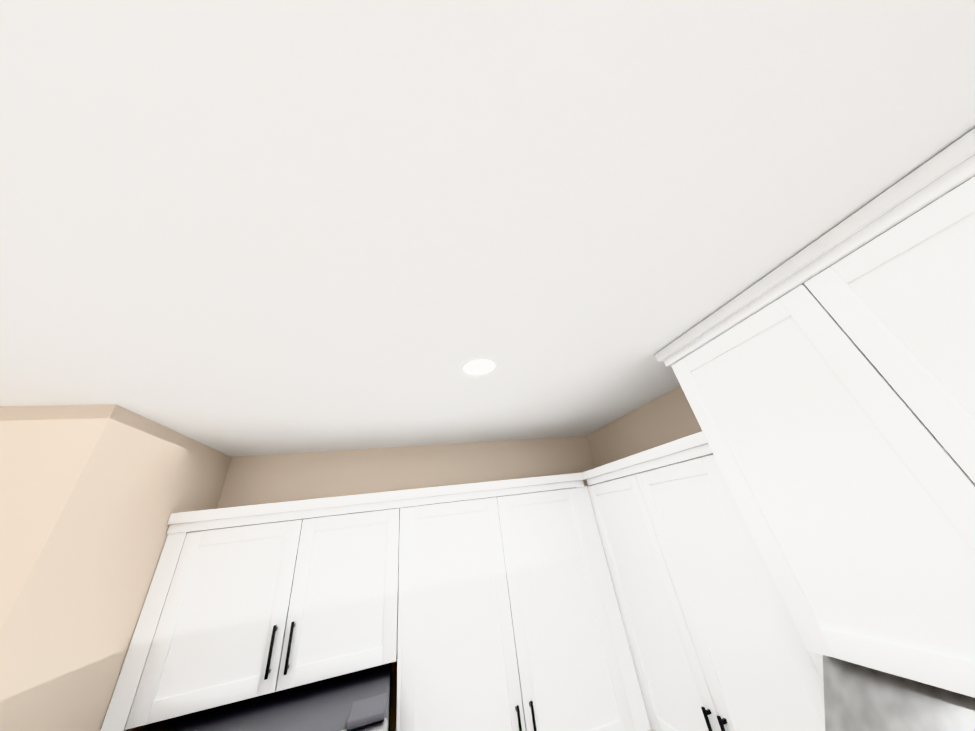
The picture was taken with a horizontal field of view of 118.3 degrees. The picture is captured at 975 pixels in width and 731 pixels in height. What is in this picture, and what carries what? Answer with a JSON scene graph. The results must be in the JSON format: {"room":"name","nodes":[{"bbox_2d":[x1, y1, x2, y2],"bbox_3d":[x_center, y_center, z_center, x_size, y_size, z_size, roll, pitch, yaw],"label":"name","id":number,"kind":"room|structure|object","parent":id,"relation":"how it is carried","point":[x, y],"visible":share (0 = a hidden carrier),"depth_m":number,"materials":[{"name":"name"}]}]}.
{"room":"kitchen","nodes":[
{"label":"kitchen","id":0,"kind":"room"},
{"bbox_2d":[0,404,147,730],"bbox_3d":[-2.850,1.373,-0.072,3.530,2.820,0.120,1,-29,-16],"label":"wall","id":1,"kind":"structure","parent":0,"point":[93,498],"depth_m":0.89,"materials":[{"name":"beige paint"}]},
{"bbox_2d":[8,419,231,730],"bbox_3d":[-1.316,1.604,0.755,0.120,2.820,0.690,1,-29,-16],"label":"wall","id":2,"kind":"structure","parent":0,"point":[72,686],"depth_m":1.04,"materials":[{"name":"beige paint"}]},
{"bbox_2d":[220,435,595,730],"bbox_3d":[-0.257,1.819,1.427,2.530,2.820,0.120,1,-29,-16],"label":"wall","id":3,"kind":"structure","parent":0,"point":[273,478],"depth_m":1.90,"materials":[{"name":"beige paint"}]},
{"bbox_2d":[100,472,650,730],"bbox_3d":[-0.198,1.243,1.492,2.419,1.128,0.360,1,-29,-16],"label":"upper cabinet","id":4,"kind":"object","parent":3,"relation":"attached to","point":[488,606],"visible":1,"depth_m":1.33,"materials":[{"name":"white paint"}]},
{"bbox_2d":[0,0,974,456],"bbox_3d":[-1.087,-1.406,-1.673,6.355,0.100,8.200,1,-29,-16],"label":"ceiling","id":5,"kind":"structure","parent":0,"point":[234,228],"depth_m":0.52,"materials":[{"name":"white paint"}]},
{"bbox_2d":[457,355,500,377],"bbox_3d":[-0.031,0.008,1.112,0.170,0.006,0.170,1,-29,-16],"label":"recessed light","id":6,"kind":"object","parent":5,"relation":"in","point":[478,366],"visible":1,"depth_m":1.10,"materials":[{"name":"white paint"}]},
{"bbox_2d":[588,386,701,466],"bbox_3d":[1.518,0.881,0.145,0.120,2.820,4.060,1,-29,-16],"label":"wall","id":7,"kind":"structure","parent":0,"point":[670,417],"depth_m":1.81,"materials":[{"name":"beige paint"}]},
{"bbox_2d":[583,468,705,730],"bbox_3d":[0.908,1.086,1.439,0.327,1.083,0.524,1,-29,-16],"label":"upper cabinet","id":8,"kind":"object","parent":7,"relation":"attached to","point":[668,699],"depth_m":1.41,"materials":[{"name":"white paint"}]},
{"bbox_2d":[622,440,824,730],"bbox_3d":[1.014,0.878,1.081,0.327,1.083,0.572,1,-29,-16],"label":"upper cabinet","id":9,"kind":"object","parent":7,"relation":"attached to","point":[745,665],"depth_m":1.08,"materials":[{"name":"white paint"}]},
{"bbox_2d":[662,128,974,697],"bbox_3d":[1.105,0.128,0.656,0.407,0.918,0.910,1,-29,-16],"label":"upper cabinet","id":10,"kind":"object","parent":7,"relation":"attached to","point":[787,518],"depth_m":0.67,"materials":[{"name":"white paint"}]},
{"bbox_2d":[823,655,974,730],"bbox_3d":[1.098,0.632,0.362,0.568,0.231,0.902,1,-29,-16],"label":"backsplash","id":11,"kind":"structure","parent":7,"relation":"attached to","point":[859,697],"depth_m":0.64,"materials":[{"name":"white stone"}]},
{"bbox_3d":[-0.731,1.145,-3.048,6.355,0.100,8.200,1,-29,-16],"label":"floor","id":12,"kind":"structure","parent":0,"visible":0},
{"bbox_2d":[140,663,391,730],"bbox_3d":[-0.709,2.019,0.612,0.900,1.812,0.787,1,-29,-16],"label":"fridge","id":13,"kind":"object","parent":12,"relation":"on","point":[360,700],"visible":0.9,"depth_m":1.09,"materials":[{"name":"grey metal"}]}
]}

